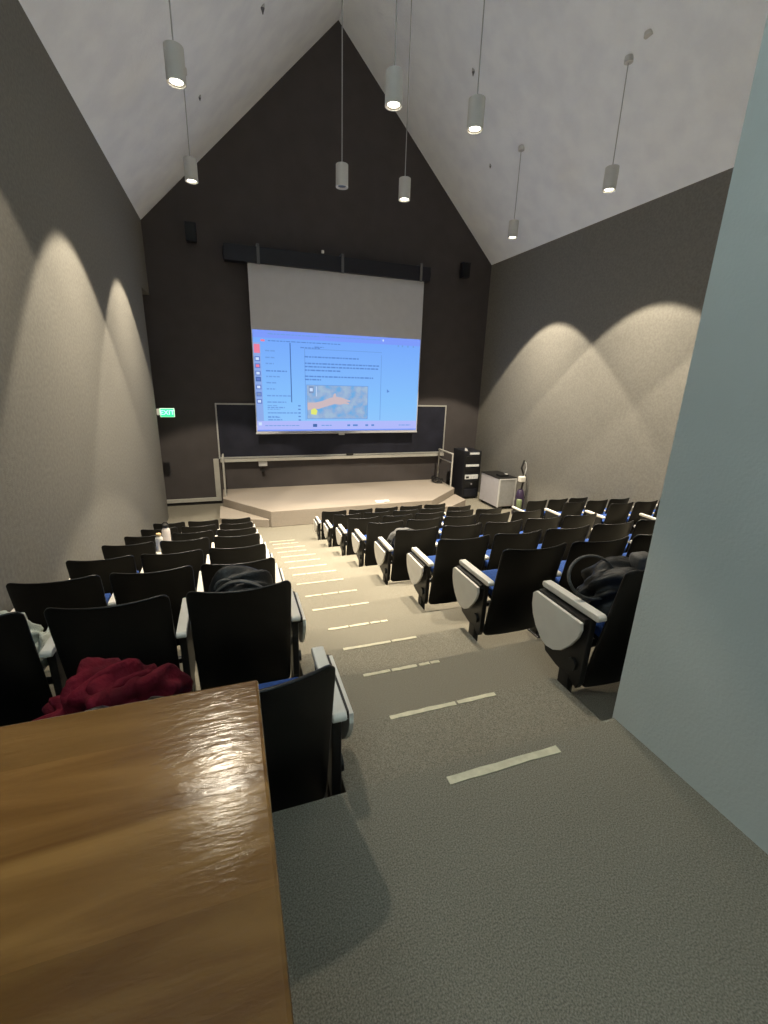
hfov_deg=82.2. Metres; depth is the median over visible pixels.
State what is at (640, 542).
seat
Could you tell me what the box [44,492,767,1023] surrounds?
floor
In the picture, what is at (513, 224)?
pendant lamp
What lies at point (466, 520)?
seat
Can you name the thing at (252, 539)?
seat
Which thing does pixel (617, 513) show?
seat
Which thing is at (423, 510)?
seat
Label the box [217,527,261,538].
seat
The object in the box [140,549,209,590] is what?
seat
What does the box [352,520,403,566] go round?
seat
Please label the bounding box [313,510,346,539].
seat
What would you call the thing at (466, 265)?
grille
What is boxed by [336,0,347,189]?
pendant lamp
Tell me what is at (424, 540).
seat
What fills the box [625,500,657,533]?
seat
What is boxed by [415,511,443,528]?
seat
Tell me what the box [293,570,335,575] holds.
tape strip
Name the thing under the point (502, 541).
seat
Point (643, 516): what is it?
seat
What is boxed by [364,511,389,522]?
seat
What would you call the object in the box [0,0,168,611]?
wall
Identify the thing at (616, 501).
seat
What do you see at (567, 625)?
seat
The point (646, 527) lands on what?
seat
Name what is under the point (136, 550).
seat
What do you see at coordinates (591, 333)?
wall
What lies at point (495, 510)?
seat
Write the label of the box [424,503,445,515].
seat
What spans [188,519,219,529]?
seat
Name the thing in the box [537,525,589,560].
seat
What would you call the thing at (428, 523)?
seat
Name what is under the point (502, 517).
seat
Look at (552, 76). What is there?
ceiling
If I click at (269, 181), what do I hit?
wall
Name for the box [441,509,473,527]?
seat
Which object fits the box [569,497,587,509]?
seat
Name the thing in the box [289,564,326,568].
tape strip
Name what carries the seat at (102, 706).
on the floor
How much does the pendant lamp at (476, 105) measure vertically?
4.481 m
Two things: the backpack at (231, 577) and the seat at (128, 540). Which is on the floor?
the seat at (128, 540)
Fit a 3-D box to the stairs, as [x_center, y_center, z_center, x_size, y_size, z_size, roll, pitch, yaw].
[-0.768,0.886,5.396,1.224,1.896,7.529,-4,18,-19]
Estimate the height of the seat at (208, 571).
0.811 m
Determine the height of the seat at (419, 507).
0.789 m
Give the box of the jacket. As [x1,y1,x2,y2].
[32,657,193,720]
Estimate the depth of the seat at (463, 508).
8.51 m
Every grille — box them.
[185,222,195,239]
[463,262,470,276]
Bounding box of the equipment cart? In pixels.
[479,471,516,507]
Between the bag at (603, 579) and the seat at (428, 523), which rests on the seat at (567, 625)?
the bag at (603, 579)
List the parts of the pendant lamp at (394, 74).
lamp shade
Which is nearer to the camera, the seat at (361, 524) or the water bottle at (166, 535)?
the water bottle at (166, 535)
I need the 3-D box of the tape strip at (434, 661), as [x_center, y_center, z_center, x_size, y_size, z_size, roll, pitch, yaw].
[0.108,0.914,2.576,0.474,0.003,0.029,-4,18,-19]
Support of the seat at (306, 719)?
on the floor
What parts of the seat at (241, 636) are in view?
panel, armrest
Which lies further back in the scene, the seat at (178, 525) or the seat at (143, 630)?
the seat at (178, 525)
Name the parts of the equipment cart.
panel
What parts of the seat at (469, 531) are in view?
backrest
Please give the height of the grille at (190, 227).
0.340 m
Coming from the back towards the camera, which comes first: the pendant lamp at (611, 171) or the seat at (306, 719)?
the pendant lamp at (611, 171)
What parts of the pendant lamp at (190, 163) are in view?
lamp shade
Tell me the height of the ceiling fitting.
0.158 m
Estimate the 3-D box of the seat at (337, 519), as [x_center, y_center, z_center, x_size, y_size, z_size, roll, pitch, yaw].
[-0.769,0.348,8.120,0.631,0.789,0.556,-4,18,-19]
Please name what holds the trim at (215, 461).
attached to the wall at (269, 181)
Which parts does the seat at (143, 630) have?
armrest, panel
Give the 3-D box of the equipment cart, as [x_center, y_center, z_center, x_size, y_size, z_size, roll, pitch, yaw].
[3.197,-0.624,12.420,0.568,0.888,0.944,-4,18,-19]
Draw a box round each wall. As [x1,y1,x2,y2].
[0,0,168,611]
[141,20,491,502]
[475,167,733,518]
[612,14,767,853]
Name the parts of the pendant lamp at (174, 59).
lamp shade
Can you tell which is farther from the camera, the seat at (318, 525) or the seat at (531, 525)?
the seat at (318, 525)
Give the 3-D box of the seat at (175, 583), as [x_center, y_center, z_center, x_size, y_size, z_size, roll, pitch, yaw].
[-1.649,0.716,3.330,0.585,0.812,0.531,-4,18,-19]
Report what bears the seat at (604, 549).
on the floor
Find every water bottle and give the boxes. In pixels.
[155,533,162,551]
[162,522,170,540]
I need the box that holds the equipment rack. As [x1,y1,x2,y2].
[451,448,481,497]
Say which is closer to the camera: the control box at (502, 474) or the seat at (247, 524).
the seat at (247, 524)
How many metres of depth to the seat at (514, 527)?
5.18 m
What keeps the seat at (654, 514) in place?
on the floor
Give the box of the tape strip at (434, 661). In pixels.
[363,660,439,676]
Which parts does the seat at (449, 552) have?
leg, panel, armrest, seat, backrest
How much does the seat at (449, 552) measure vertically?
0.812 m
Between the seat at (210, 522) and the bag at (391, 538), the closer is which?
the bag at (391, 538)
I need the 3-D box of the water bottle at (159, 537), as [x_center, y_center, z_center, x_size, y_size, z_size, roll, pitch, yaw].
[-2.659,0.354,5.210,0.080,0.215,0.080,-4,18,-19]
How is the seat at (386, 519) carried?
on the floor
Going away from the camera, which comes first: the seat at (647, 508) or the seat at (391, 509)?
the seat at (647, 508)
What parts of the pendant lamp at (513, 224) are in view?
lamp shade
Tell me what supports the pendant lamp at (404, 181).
hanging from the ceiling
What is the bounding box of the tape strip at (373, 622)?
[328,619,387,629]
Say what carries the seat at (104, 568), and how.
on the floor
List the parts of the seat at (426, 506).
backrest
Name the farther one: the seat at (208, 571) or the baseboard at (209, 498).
the baseboard at (209, 498)
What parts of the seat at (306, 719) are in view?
seat, panel, leg, armrest, hinge knob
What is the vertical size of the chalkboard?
1.500 m
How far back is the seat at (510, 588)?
3.08 m
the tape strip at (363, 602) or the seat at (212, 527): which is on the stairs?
the tape strip at (363, 602)
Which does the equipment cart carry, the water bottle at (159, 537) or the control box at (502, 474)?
the control box at (502, 474)
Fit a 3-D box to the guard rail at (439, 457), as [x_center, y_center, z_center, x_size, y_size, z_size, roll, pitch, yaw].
[1.810,-1.327,13.087,0.048,0.990,0.916,-4,18,-19]
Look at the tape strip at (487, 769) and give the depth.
1.59 m
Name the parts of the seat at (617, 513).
panel, armrest, backrest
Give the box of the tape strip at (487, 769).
[446,745,560,784]
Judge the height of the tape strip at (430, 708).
0.003 m
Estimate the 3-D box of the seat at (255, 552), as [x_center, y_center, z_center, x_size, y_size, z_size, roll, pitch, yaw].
[-1.430,0.629,4.498,0.614,0.788,0.546,-4,18,-19]
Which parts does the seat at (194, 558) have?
armrest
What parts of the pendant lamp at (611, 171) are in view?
lamp shade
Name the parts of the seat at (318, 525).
panel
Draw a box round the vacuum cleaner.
[511,460,526,512]
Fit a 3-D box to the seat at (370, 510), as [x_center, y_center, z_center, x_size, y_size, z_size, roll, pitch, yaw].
[-0.574,0.252,9.335,0.575,0.789,0.531,-4,18,-19]
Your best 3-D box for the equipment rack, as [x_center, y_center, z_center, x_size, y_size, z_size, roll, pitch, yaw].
[2.457,-1.161,13.186,0.560,1.424,0.744,-4,18,-19]
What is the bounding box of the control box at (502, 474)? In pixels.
[496,473,508,476]
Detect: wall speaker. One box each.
[184,221,196,243]
[459,262,470,278]
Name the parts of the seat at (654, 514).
backrest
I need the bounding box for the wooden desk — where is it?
[0,680,293,1023]
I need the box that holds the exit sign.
[156,408,174,416]
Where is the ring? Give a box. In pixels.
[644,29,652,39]
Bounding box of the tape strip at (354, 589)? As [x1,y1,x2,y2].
[305,589,356,596]
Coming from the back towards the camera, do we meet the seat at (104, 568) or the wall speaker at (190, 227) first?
the wall speaker at (190, 227)
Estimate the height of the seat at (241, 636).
0.843 m
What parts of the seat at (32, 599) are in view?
backrest, seat, armrest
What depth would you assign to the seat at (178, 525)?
7.86 m
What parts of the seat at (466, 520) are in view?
backrest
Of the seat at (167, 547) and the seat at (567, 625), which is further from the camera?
the seat at (167, 547)
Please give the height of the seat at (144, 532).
0.789 m
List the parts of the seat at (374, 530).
panel, armrest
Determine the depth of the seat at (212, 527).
6.98 m
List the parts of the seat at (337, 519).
panel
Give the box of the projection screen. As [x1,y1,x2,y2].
[222,242,430,434]
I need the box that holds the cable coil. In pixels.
[431,476,442,482]
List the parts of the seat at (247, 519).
backrest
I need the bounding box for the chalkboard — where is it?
[215,403,446,461]
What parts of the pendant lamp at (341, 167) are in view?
lamp shade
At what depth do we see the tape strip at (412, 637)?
3.02 m
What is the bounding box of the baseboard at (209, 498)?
[167,497,221,505]
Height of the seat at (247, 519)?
0.788 m
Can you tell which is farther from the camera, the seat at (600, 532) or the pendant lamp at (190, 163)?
the pendant lamp at (190, 163)
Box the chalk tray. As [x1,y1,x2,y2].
[220,453,443,461]
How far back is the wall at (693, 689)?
1.37 m
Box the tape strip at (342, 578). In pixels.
[297,578,342,584]
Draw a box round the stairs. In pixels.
[266,538,600,793]
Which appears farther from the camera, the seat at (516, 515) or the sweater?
the seat at (516, 515)
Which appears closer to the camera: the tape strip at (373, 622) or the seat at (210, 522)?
the tape strip at (373, 622)
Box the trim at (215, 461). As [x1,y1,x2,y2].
[213,459,221,500]
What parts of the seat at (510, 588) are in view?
leg, panel, hinge knob, armrest, seat, backrest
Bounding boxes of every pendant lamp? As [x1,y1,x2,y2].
[163,0,186,88]
[183,67,197,183]
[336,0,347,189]
[385,0,403,110]
[398,0,411,201]
[467,0,485,134]
[508,145,523,238]
[602,54,633,192]
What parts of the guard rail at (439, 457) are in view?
post, post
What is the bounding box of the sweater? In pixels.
[0,610,50,666]
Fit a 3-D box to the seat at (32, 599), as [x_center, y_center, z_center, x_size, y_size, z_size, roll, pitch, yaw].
[-2.213,0.756,3.140,0.640,0.812,0.531,-4,18,-19]
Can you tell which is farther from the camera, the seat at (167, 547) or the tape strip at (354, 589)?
the seat at (167, 547)
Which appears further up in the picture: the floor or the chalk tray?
the chalk tray
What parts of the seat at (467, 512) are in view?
backrest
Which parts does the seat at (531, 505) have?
backrest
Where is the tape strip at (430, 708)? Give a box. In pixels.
[389,692,495,719]
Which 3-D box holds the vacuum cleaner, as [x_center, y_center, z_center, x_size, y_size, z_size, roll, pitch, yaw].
[3.595,-0.625,11.478,0.333,1.462,0.325,-4,18,-19]
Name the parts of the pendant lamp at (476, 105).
lamp shade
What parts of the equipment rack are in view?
rail, rail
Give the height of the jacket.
0.253 m
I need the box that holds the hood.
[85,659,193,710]
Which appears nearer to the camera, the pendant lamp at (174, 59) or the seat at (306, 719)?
the seat at (306, 719)
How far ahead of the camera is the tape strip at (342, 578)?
4.97 m
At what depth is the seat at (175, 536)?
5.97 m
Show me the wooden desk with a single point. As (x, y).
(139, 877)
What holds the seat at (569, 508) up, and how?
on the floor
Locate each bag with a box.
[387,527,412,545]
[567,551,647,615]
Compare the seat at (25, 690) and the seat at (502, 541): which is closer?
the seat at (25, 690)
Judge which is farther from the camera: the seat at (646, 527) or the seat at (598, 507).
the seat at (598, 507)
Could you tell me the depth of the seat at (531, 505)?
9.15 m
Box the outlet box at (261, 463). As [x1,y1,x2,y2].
[258,461,266,471]
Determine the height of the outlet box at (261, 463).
0.304 m
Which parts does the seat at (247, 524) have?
backrest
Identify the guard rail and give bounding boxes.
[222,454,226,496]
[437,448,453,486]
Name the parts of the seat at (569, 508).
panel, armrest, backrest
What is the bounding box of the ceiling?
[18,0,767,264]
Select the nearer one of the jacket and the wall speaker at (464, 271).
the jacket
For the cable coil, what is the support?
on the stage platform
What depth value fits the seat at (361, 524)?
6.92 m
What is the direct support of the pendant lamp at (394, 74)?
hanging from the ceiling
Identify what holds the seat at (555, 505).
on the floor
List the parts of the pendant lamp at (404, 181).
lamp shade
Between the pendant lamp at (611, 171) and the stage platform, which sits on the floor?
the stage platform
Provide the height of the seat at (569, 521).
0.789 m
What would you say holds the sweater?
on the seat at (25, 690)
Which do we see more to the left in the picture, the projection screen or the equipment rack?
the projection screen
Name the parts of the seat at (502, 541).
seat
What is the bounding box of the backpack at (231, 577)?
[208,565,272,591]
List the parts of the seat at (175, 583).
armrest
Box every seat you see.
[0,611,66,726]
[6,574,115,669]
[44,594,196,691]
[66,555,143,594]
[86,705,108,710]
[101,541,155,572]
[109,565,203,645]
[124,534,161,550]
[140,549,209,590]
[141,527,181,540]
[148,646,353,812]
[153,522,184,532]
[160,537,214,563]
[172,530,216,547]
[181,524,218,536]
[186,580,305,689]
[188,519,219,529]
[201,557,284,591]
[209,543,272,563]
[214,533,266,548]
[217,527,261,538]
[220,522,257,531]
[221,517,254,525]
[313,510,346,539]
[323,513,360,546]
[336,516,379,555]
[349,508,372,517]
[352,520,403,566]
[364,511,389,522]
[374,526,438,584]
[375,506,397,515]
[382,514,412,527]
[392,509,417,519]
[400,505,421,512]
[406,517,440,537]
[407,534,489,612]
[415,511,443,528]
[420,507,444,520]
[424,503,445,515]
[430,523,481,577]
[437,514,476,538]
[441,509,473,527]
[443,505,470,520]
[452,543,565,640]
[475,507,501,523]
[478,512,509,534]
[479,519,522,569]
[482,529,541,570]
[510,509,541,530]
[512,500,546,518]
[519,516,560,543]
[527,536,628,637]
[532,570,644,692]
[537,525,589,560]
[542,498,567,518]
[544,501,585,527]
[558,513,596,538]
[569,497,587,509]
[581,499,607,514]
[585,502,633,527]
[585,520,633,541]
[603,498,629,513]
[622,534,651,556]
[623,519,655,552]
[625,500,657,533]
[632,501,659,517]
[639,513,655,519]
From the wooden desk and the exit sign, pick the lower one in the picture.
the wooden desk
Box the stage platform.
[220,479,465,526]
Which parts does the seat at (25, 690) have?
armrest, panel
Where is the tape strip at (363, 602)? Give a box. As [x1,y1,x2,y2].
[312,602,368,610]
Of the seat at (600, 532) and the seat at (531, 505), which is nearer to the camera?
the seat at (600, 532)
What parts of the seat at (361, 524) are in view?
armrest, panel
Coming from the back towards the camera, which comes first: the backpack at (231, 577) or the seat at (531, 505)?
the seat at (531, 505)
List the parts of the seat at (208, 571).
armrest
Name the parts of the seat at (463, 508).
backrest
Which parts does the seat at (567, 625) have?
leg, panel, hinge knob, armrest, seat, backrest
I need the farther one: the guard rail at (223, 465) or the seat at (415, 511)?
the guard rail at (223, 465)
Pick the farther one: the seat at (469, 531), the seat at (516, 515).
the seat at (516, 515)
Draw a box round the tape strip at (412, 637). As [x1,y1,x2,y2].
[343,636,416,650]
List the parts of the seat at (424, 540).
panel, leg, armrest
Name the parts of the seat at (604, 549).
foot plate, leg, seat, backrest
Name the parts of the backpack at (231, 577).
handle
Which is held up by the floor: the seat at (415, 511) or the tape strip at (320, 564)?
the seat at (415, 511)

